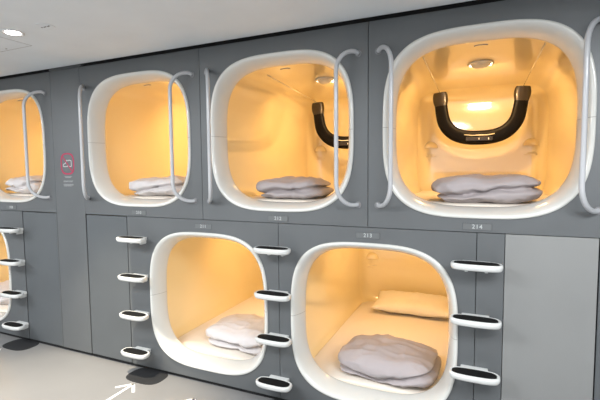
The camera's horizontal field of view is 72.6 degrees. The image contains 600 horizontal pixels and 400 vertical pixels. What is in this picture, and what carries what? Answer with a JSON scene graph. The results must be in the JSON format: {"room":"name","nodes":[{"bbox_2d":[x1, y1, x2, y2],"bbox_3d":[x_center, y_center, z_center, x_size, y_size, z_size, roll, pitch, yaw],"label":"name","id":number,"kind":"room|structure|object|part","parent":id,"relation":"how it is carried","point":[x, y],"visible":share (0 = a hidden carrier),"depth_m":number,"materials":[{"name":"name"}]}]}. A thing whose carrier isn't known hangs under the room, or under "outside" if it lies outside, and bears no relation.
{"room":"capsule hotel","nodes":[
{"label":"capsule hotel","id":0,"kind":"room"},
{"bbox_2d":[50,67,92,352],"bbox_3d":[-1.892,0.108,3.386,0.339,2.329,0.020,1,4,24],"label":"wall column","id":1,"kind":"structure","parent":0,"point":[64,84],"depth_m":3.38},
{"bbox_2d":[23,212,61,345],"bbox_3d":[-2.257,0.684,3.590,0.428,1.157,0.017,1,4,24],"label":"wall panel","id":2,"kind":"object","parent":1,"relation":"attached to","point":[40,232],"depth_m":3.58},
{"bbox_2d":[56,213,63,345],"bbox_3d":[-2.052,0.687,3.499,0.011,1.161,0.020,1,4,24],"label":"trim","id":3,"kind":"structure","parent":1,"relation":"attached to","point":[56,213],"depth_m":3.49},
{"bbox_2d":[49,63,83,70],"bbox_3d":[-1.890,-1.090,3.299,0.369,0.066,0.032,1,4,24],"label":"trim","id":4,"kind":"structure","parent":1,"relation":"attached to","point":[82,64],"depth_m":3.28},
{"bbox_2d":[61,153,73,177],"bbox_3d":[-1.909,-0.249,3.355,0.158,0.271,0.002,1,4,24],"label":"prohibition sign","id":5,"kind":"object","parent":1,"relation":"attached to","point":[64,153],"visible":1,"depth_m":3.35,"materials":[{"name":"red"}]},
{"bbox_2d":[86,215,132,361],"bbox_3d":[-1.524,0.700,3.272,0.433,1.157,0.017,1,4,24],"label":"wall panel","id":6,"kind":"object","parent":1,"relation":"attached to","point":[108,258],"depth_m":3.26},
{"bbox_2d":[0,0,472,76],"bbox_3d":[-1.779,-0.936,1.381,9.800,0.030,3.385,1,4,24],"label":"ceiling","id":7,"kind":"structure","parent":0,"point":[86,31],"depth_m":2.27,"materials":[{"name":"white paint"}]},
{"bbox_2d":[0,29,24,36],"bbox_3d":[-1.708,-0.993,2.430,0.120,0.005,0.120,1,4,24],"label":"recessed light","id":8,"kind":"object","parent":7,"relation":"in","point":[10,32],"visible":1,"depth_m":2.42,"materials":[{"name":"white"}]},
{"bbox_2d":[35,23,55,29],"bbox_3d":[-1.451,-0.989,2.328,0.100,0.004,0.100,1,4,24],"label":"ceiling vent","id":9,"kind":"object","parent":7,"relation":"in","point":[39,25],"visible":1,"depth_m":2.33,"materials":[{"name":"grey"}]},
{"bbox_2d":[0,327,595,399],"bbox_3d":[-1.295,1.406,2.610,9.800,0.100,5.700,1,4,24],"label":"floor","id":10,"kind":"structure","parent":0,"point":[41,371],"depth_m":2.99,"materials":[{"name":"grey plastic"}]},
{"bbox_2d":[2,339,38,350],"bbox_3d":[-2.496,1.292,3.653,0.310,0.003,0.210,1,4,24],"label":"floor mat","id":11,"kind":"object","parent":10,"relation":"on","point":[19,344],"visible":1,"depth_m":3.65,"materials":[{"name":"grey rubber"}]},
{"bbox_2d":[0,210,118,337],"bbox_3d":[-2.667,0.600,4.819,1.287,1.161,1.982,1,4,24],"label":"capsule","id":12,"kind":"object","parent":10,"relation":"on","point":[12,246],"visible":0.19,"depth_m":3.73,"materials":[{"name":"grey"}]},
{"bbox_2d":[0,304,8,311],"bbox_3d":[-2.716,1.068,4.873,0.978,0.072,1.670,1,4,24],"label":"mattress","id":13,"kind":"object","parent":12,"relation":"in","point":[3,308],"visible":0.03,"depth_m":4.13,"materials":[{"name":"beige fabric"}]},
{"bbox_2d":[0,280,9,304],"bbox_3d":[-3.129,0.979,4.420,0.549,0.180,0.467,1,4,24],"label":"duvet","id":14,"kind":"object","parent":13,"relation":"on","point":[4,286],"visible":0.23,"depth_m":4.21,"materials":[{"name":"grey fabric"}]},
{"bbox_2d":[0,227,22,233],"bbox_3d":[-2.551,0.274,3.597,0.246,0.060,0.144,1,4,24],"label":"step","id":15,"kind":"structure","parent":12,"relation":"attached to","point":[10,230],"depth_m":3.54,"materials":[{"name":"grey plastic"}]},
{"bbox_2d":[0,259,24,265],"bbox_3d":[-2.548,0.560,3.617,0.246,0.060,0.144,1,4,24],"label":"step","id":16,"kind":"structure","parent":12,"relation":"attached to","point":[8,262],"depth_m":3.56,"materials":[{"name":"grey plastic"}]},
{"bbox_2d":[0,290,26,298],"bbox_3d":[-2.546,0.847,3.637,0.246,0.060,0.144,1,4,24],"label":"step","id":17,"kind":"structure","parent":12,"relation":"attached to","point":[12,294],"depth_m":3.59,"materials":[{"name":"grey plastic"}]},
{"bbox_3d":[-3.053,0.665,3.935,1.287,1.161,0.020,1,4,24],"label":"panel","id":18,"kind":"part","parent":12,"relation":"part of","materials":[{"name":"grey plastic"}]},
{"bbox_2d":[2,321,28,330],"bbox_3d":[-2.543,1.134,3.658,0.246,0.060,0.144,1,4,24],"label":"step","id":19,"kind":"structure","parent":12,"relation":"attached to","point":[11,325],"depth_m":3.61,"materials":[{"name":"white plastic"}]},
{"bbox_2d":[0,72,56,212],"bbox_3d":[-2.212,-0.553,4.535,1.183,1.166,1.982,1,4,24],"label":"capsule","id":20,"kind":"object","parent":12,"relation":"on","point":[13,91],"visible":0.23,"depth_m":3.77,"materials":[{"name":"grey plastic"}]},
{"bbox_3d":[-2.602,0.065,3.681,0.139,0.033,0.002,1,4,24],"label":"plate","id":21,"kind":"part","parent":20,"relation":"part of","materials":[{"name":"grey plastic"}]},
{"bbox_2d":[8,193,32,195],"bbox_3d":[-2.213,-0.077,4.568,0.978,0.072,1.670,1,4,24],"label":"mattress","id":22,"kind":"object","parent":20,"relation":"in","point":[19,194],"visible":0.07,"depth_m":3.86,"materials":[{"name":"beige fabric"}]},
{"bbox_2d":[5,175,42,193],"bbox_3d":[-2.611,-0.161,4.069,0.490,0.174,0.462,1,4,24],"label":"duvet","id":23,"kind":"object","parent":22,"relation":"on","point":[18,184],"visible":0.54,"depth_m":3.87,"materials":[{"name":"grey fabric"}]},
{"bbox_2d":[22,90,51,198],"bbox_3d":[-2.191,-0.456,3.401,0.176,0.908,0.032,-2,4,-26],"label":"grab bar","id":24,"kind":"object","parent":20,"relation":"attached to","point":[28,95],"visible":1,"depth_m":3.36,"materials":[{"name":"white metal"}]},
{"bbox_2d":[107,383,134,399],"bbox_3d":[-1.287,1.340,2.823,0.175,0.001,0.330,3,5,41],"label":"arrow","id":25,"kind":"object","parent":10,"relation":"on","point":[132,384],"depth_m":2.89,"materials":[{"name":"white paint"}]},
{"bbox_2d":[0,332,285,399],"bbox_3d":[-1.061,1.296,3.141,9.600,0.040,0.028,1,4,24],"label":"baseboard","id":26,"kind":"structure","parent":10,"relation":"on","point":[42,342],"depth_m":3.17,"materials":[{"name":"black"}]},
{"bbox_2d":[126,368,167,384],"bbox_3d":[-1.149,1.321,3.067,0.310,0.003,0.210,1,4,24],"label":"floor mat","id":27,"kind":"object","parent":10,"relation":"on","point":[145,376],"visible":1,"depth_m":3.06,"materials":[{"name":"grey rubber"}]},
{"bbox_2d":[127,216,280,397],"bbox_3d":[-0.339,0.650,3.806,1.293,1.161,1.982,1,4,24],"label":"capsule","id":28,"kind":"object","parent":10,"relation":"on","point":[197,270],"visible":0.46,"depth_m":3.10,"materials":[{"name":"grey plastic"}]},
{"bbox_2d":[116,236,146,244],"bbox_3d":[-1.237,0.302,3.026,0.246,0.060,0.144,1,4,24],"label":"step","id":29,"kind":"structure","parent":28,"relation":"attached to","point":[125,239],"depth_m":2.97,"materials":[{"name":"grey plastic"}]},
{"bbox_2d":[118,273,147,282],"bbox_3d":[-1.235,0.589,3.046,0.246,0.060,0.144,1,4,24],"label":"step","id":30,"kind":"structure","parent":28,"relation":"attached to","point":[137,278],"depth_m":3.00,"materials":[{"name":"grey plastic"}]},
{"bbox_2d":[119,310,149,320],"bbox_3d":[-1.232,0.875,3.066,0.246,0.060,0.144,1,4,24],"label":"step","id":31,"kind":"structure","parent":28,"relation":"attached to","point":[136,315],"depth_m":3.02,"materials":[{"name":"white plastic"}]},
{"bbox_2d":[121,346,150,359],"bbox_3d":[-1.229,1.162,3.086,0.246,0.060,0.144,1,4,24],"label":"step","id":32,"kind":"structure","parent":28,"relation":"attached to","point":[140,353],"depth_m":3.04,"materials":[{"name":"grey plastic"}]},
{"bbox_2d":[79,48,202,218],"bbox_3d":[-0.823,-0.524,3.930,1.157,1.166,1.982,1,4,24],"label":"capsule","id":33,"kind":"object","parent":28,"relation":"on","point":[125,111],"visible":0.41,"depth_m":3.25,"materials":[{"name":"grey plastic"}]},
{"bbox_2d":[78,85,89,199],"bbox_3d":[-1.679,-0.445,3.178,0.032,0.908,0.176,-2,4,-17],"label":"grab bar","id":34,"kind":"object","parent":33,"relation":"attached to","point":[81,87],"visible":1,"depth_m":3.10,"materials":[{"name":"white metal"}]},
{"bbox_3d":[-1.214,0.095,3.077,0.139,0.033,0.002,1,4,24],"label":"plate","id":35,"kind":"part","parent":33,"relation":"part of","materials":[{"name":"grey plastic"}]},
{"bbox_2d":[126,194,173,198],"bbox_3d":[-0.825,-0.047,3.964,0.978,0.072,1.670,1,4,24],"label":"mattress","id":36,"kind":"object","parent":33,"relation":"in","point":[134,195],"visible":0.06,"depth_m":3.24,"materials":[{"name":"beige fabric"}]},
{"bbox_2d":[129,175,185,195],"bbox_3d":[-1.096,-0.124,3.409,0.581,0.166,0.479,1,4,24],"label":"duvet","id":37,"kind":"object","parent":36,"relation":"on","point":[153,186],"visible":0.75,"depth_m":3.23,"materials":[{"name":"grey fabric"}]},
{"bbox_2d":[168,71,197,202],"bbox_3d":[-0.803,-0.426,2.797,0.176,0.908,0.032,-2,4,-26],"label":"grab bar","id":38,"kind":"object","parent":33,"relation":"attached to","point":[178,74],"visible":1,"depth_m":2.76,"materials":[{"name":"white metal"}]},
{"bbox_3d":[-0.675,0.184,2.848,0.139,0.033,0.002,1,4,24],"label":"plate","id":39,"kind":"part","parent":28,"relation":"part of","materials":[{"name":"grey"}]},
{"bbox_2d":[178,296,263,359],"bbox_3d":[-0.276,1.121,3.812,0.978,0.072,1.670,1,4,24],"label":"mattress","id":40,"kind":"object","parent":28,"relation":"in","point":[196,339],"visible":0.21,"depth_m":3.35,"materials":[{"name":"beige fabric"}]},
{"bbox_2d":[206,314,263,354],"bbox_3d":[-0.424,1.038,3.240,0.628,0.178,0.462,2,5,27],"label":"duvet","id":41,"kind":"object","parent":40,"relation":"on","point":[235,331],"visible":0.72,"depth_m":3.10,"materials":[{"name":"grey fabric"}]},
{"bbox_2d":[199,22,368,226],"bbox_3d":[0.245,-0.501,3.466,1.165,1.166,1.982,1,4,24],"label":"capsule","id":42,"kind":"object","parent":28,"relation":"on","point":[262,128],"visible":0.7,"depth_m":2.78,"materials":[{"name":"grey plastic"}]},
{"bbox_2d":[204,68,211,203],"bbox_3d":[-0.607,-0.422,2.711,0.032,0.908,0.176,-2,4,-17],"label":"grab bar","id":43,"kind":"object","parent":42,"relation":"attached to","point":[206,72],"visible":1,"depth_m":2.63,"materials":[{"name":"white metal"}]},
{"bbox_3d":[-0.141,0.118,2.610,0.139,0.033,0.002,1,4,24],"label":"plate","id":44,"kind":"part","parent":42,"relation":"part of","materials":[{"name":"grey plastic"}]},
{"bbox_2d":[249,189,334,201],"bbox_3d":[0.248,-0.024,3.498,0.978,0.072,1.670,1,4,24],"label":"mattress","id":45,"kind":"object","parent":42,"relation":"in","point":[258,197],"visible":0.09,"depth_m":2.78,"materials":[{"name":"beige fabric"}]},
{"bbox_2d":[256,176,333,198],"bbox_3d":[-0.027,-0.096,2.946,0.509,0.154,0.465,1,4,22],"label":"duvet","id":46,"kind":"object","parent":45,"relation":"on","point":[287,187],"visible":1,"depth_m":2.77,"materials":[{"name":"grey fabric"}]},
{"bbox_2d":[267,75,348,148],"bbox_3d":[0.280,-0.735,3.536,0.774,0.535,1.048,1,4,24],"label":"fitting","id":47,"kind":"object","parent":42,"relation":"hanging from","point":[325,135],"visible":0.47,"depth_m":4.07,"materials":[{"name":"black plastic"}]},
{"bbox_3d":[-0.038,-0.973,3.642,0.008,0.070,1.021,1,4,25],"label":"hanger rod","id":48,"kind":"part","parent":47,"relation":"part of","materials":[{"name":"beige"}]},
{"bbox_2d":[315,146,325,158],"bbox_3d":[0.226,-0.525,4.501,0.136,0.150,0.050,0,4,6],"label":"air vent","id":49,"kind":"object","parent":42,"relation":"attached to","point":[320,151],"depth_m":4.51,"materials":[{"name":"beige plastic"}]},
{"bbox_2d":[315,77,333,83],"bbox_3d":[0.209,-0.974,3.362,0.176,0.044,0.176,1,4,24],"label":"ceiling lamp","id":50,"kind":"object","parent":42,"relation":"attached to","point":[322,80],"depth_m":3.31,"materials":[{"name":"white plastic"}]},
{"bbox_2d":[334,49,361,207],"bbox_3d":[0.269,-0.403,2.330,0.176,0.908,0.032,-2,4,-26],"label":"grab bar","id":51,"kind":"object","parent":42,"relation":"attached to","point":[357,53],"visible":1,"depth_m":2.29,"materials":[{"name":"white metal"}]},
{"bbox_2d":[278,223,476,399],"bbox_3d":[0.791,0.674,3.315,1.165,1.161,1.982,1,4,24],"label":"capsule","id":52,"kind":"object","parent":10,"relation":"on","point":[329,271],"visible":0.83,"depth_m":2.61,"materials":[{"name":"grey"}]},
{"bbox_2d":[253,246,290,255],"bbox_3d":[-0.167,0.325,2.560,0.246,0.060,0.144,1,4,24],"label":"step","id":53,"kind":"structure","parent":52,"relation":"attached to","point":[269,250],"depth_m":2.50,"materials":[{"name":"grey plastic"}]},
{"bbox_2d":[254,289,290,301],"bbox_3d":[-0.165,0.612,2.580,0.246,0.060,0.144,1,4,24],"label":"step","id":54,"kind":"structure","parent":52,"relation":"attached to","point":[271,295],"depth_m":2.53,"materials":[{"name":"grey plastic"}]},
{"bbox_2d":[255,332,291,347],"bbox_3d":[-0.162,0.898,2.600,0.246,0.060,0.144,1,4,24],"label":"step","id":55,"kind":"structure","parent":52,"relation":"attached to","point":[271,339],"depth_m":2.56,"materials":[{"name":"grey plastic"}]},
{"bbox_2d":[256,375,291,392],"bbox_3d":[-0.160,1.185,2.620,0.246,0.060,0.144,1,4,24],"label":"step","id":56,"kind":"structure","parent":52,"relation":"attached to","point":[273,382],"depth_m":2.58,"materials":[{"name":"grey plastic"}]},
{"bbox_3d":[0.395,0.207,2.383,0.139,0.033,0.002,1,4,24],"label":"plate","id":57,"kind":"part","parent":52,"relation":"part of","materials":[{"name":"grey"}]},
{"bbox_2d":[366,252,378,266],"bbox_3d":[0.772,0.633,4.349,0.136,0.150,0.050,0,4,6],"label":"air vent","id":58,"kind":"object","parent":52,"relation":"attached to","point":[372,258],"depth_m":4.36,"materials":[{"name":"beige"}]},
{"bbox_2d":[313,301,447,393],"bbox_3d":[0.794,1.144,3.346,0.978,0.072,1.670,1,4,24],"label":"mattress","id":59,"kind":"object","parent":52,"relation":"in","point":[432,332],"visible":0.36,"depth_m":3.38,"materials":[{"name":"beige fabric"}]},
{"bbox_2d":[338,334,440,387],"bbox_3d":[0.601,1.058,2.751,0.655,0.189,0.495,1,4,26],"label":"duvet","id":60,"kind":"object","parent":59,"relation":"on","point":[387,359],"visible":1,"depth_m":2.61,"materials":[{"name":"grey fabric"}]},
{"bbox_2d":[371,290,447,317],"bbox_3d":[1.078,0.983,3.894,0.720,0.148,0.428,1,4,22],"label":"pillow","id":61,"kind":"object","parent":59,"relation":"on","point":[414,303],"visible":0.94,"depth_m":3.79,"materials":[{"name":"beige fabric"}]},
{"bbox_2d":[368,0,599,237],"bbox_3d":[1.315,-0.478,3.000,1.165,1.166,1.982,1,4,24],"label":"capsule","id":62,"kind":"object","parent":52,"relation":"on","point":[478,55],"visible":0.73,"depth_m":2.35,"materials":[{"name":"grey plastic"}]},
{"bbox_2d":[374,45,393,208],"bbox_3d":[0.464,-0.399,2.245,0.032,0.908,0.176,-2,4,-17],"label":"grab bar","id":63,"kind":"object","parent":62,"relation":"attached to","point":[380,48],"visible":1,"depth_m":2.17,"materials":[{"name":"white metal"}]},
{"bbox_2d":[425,142,437,156],"bbox_3d":[1.297,-0.502,4.035,0.136,0.150,0.050,0,4,6],"label":"air vent","id":64,"kind":"object","parent":62,"relation":"attached to","point":[431,148],"depth_m":4.04,"materials":[{"name":"beige plastic"}]},
{"bbox_3d":[0.930,0.141,2.144,0.139,0.033,0.002,1,4,24],"label":"plate","id":65,"kind":"part","parent":62,"relation":"part of","materials":[{"name":"grey"}]},
{"bbox_2d":[467,60,493,68],"bbox_3d":[1.280,-0.951,2.896,0.176,0.044,0.176,1,4,24],"label":"ceiling lamp","id":66,"kind":"object","parent":62,"relation":"attached to","point":[476,64],"depth_m":2.85,"materials":[{"name":"white"}]},
{"bbox_2d":[415,190,548,206],"bbox_3d":[1.319,-0.001,3.032,0.978,0.072,1.670,1,4,24],"label":"mattress","id":67,"kind":"object","parent":62,"relation":"in","point":[429,195],"visible":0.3,"depth_m":2.40,"materials":[{"name":"beige fabric"}]},
{"bbox_2d":[431,174,542,203],"bbox_3d":[1.107,-0.077,2.454,0.609,0.166,0.490,1,4,24],"label":"duvet","id":68,"kind":"object","parent":67,"relation":"on","point":[469,188],"visible":1,"depth_m":2.26,"materials":[{"name":"grey fabric"}]},
{"bbox_2d":[423,43,545,144],"bbox_3d":[1.351,-0.712,3.070,0.774,0.535,1.048,1,4,24],"label":"fitting","id":69,"kind":"object","parent":62,"relation":"hanging from","point":[522,94],"visible":1,"depth_m":3.49,"materials":[{"name":"black plastic"}]},
{"bbox_3d":[1.033,-0.950,3.176,0.008,0.070,1.021,1,4,25],"label":"hanger rod","id":70,"kind":"part","parent":69,"relation":"part of","materials":[{"name":"beige"}]},
{"bbox_3d":[1.653,-0.936,2.906,0.008,0.070,1.021,1,4,22],"label":"hanger rod","id":71,"kind":"part","parent":69,"relation":"part of","materials":[{"name":"beige"}]},
{"bbox_2d":[523,138,538,154],"bbox_3d":[2.086,-0.485,3.692,0.136,0.150,0.050,3,5,41],"label":"air vent","id":72,"kind":"object","parent":62,"relation":"attached to","point":[530,145],"depth_m":3.69,"materials":[{"name":"beige"}]},
{"bbox_2d":[501,234,598,399],"bbox_3d":[1.246,0.758,2.065,0.398,1.161,0.020,1,4,24],"label":"wall panel","id":73,"kind":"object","parent":62,"relation":"attached to","point":[550,302],"depth_m":2.04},
{"bbox_2d":[578,16,599,214],"bbox_3d":[1.340,-0.380,1.864,0.176,0.908,0.032,-2,4,-26],"label":"grab bar","id":74,"kind":"object","parent":62,"relation":"attached to","point":[587,40],"visible":1,"depth_m":1.82,"materials":[{"name":"white metal"}]},
{"bbox_2d":[474,232,504,399],"bbox_3d":[1.001,0.752,2.171,0.130,1.161,0.020,1,4,24],"label":"wall panel","id":75,"kind":"object","parent":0,"point":[490,246],"visible":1,"depth_m":2.15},
{"bbox_2d":[449,364,499,385],"bbox_3d":[0.909,0.921,2.135,0.246,0.060,0.144,1,4,24],"label":"step","id":76,"kind":"structure","parent":75,"relation":"attached to","point":[478,375],"depth_m":2.10,"materials":[{"name":"grey plastic"}]},
{"bbox_2d":[450,313,501,329],"bbox_3d":[0.906,0.634,2.114,0.246,0.060,0.144,1,4,24],"label":"step","id":77,"kind":"structure","parent":75,"relation":"attached to","point":[463,319],"depth_m":2.07,"materials":[{"name":"grey plastic"}]},
{"bbox_2d":[451,260,502,272],"bbox_3d":[0.903,0.348,2.094,0.246,0.060,0.144,1,4,24],"label":"step","id":78,"kind":"structure","parent":75,"relation":"attached to","point":[466,265],"depth_m":2.04,"materials":[{"name":"grey plastic"}]},
{"bbox_2d":[475,232,599,321],"bbox_3d":[-0.179,-0.088,5.101,9.800,3.050,0.050,1,4,24],"label":"wall","id":79,"kind":"structure","parent":0,"point":[480,232],"depth_m":4.14,"materials":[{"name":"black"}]},
{"bbox_3d":[-1.768,-1.151,1.396,9.800,0.080,3.450,1,4,24],"label":"ceiling slab","id":80,"kind":"structure","parent":0,"visible":0},
{"bbox_2d":[0,0,502,78],"bbox_3d":[-1.082,-1.109,2.975,9.600,0.198,0.020,1,4,24],"label":"trim","id":81,"kind":"structure","parent":80,"relation":"attached to","point":[474,2],"depth_m":2.52,"materials":[{"name":"black metal"}]},
{"bbox_3d":[2.399,0.199,1.526,2.007,2.329,0.008,1,4,24],"label":"wall","id":82,"kind":"structure","parent":0,"visible":0},
{"bbox_2d":[593,252,599,399],"bbox_3d":[1.456,0.762,1.977,0.043,1.161,0.014,1,4,24],"label":"trim","id":83,"kind":"structure","parent":82,"relation":"attached to","point":[596,394],"depth_m":1.98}
]}

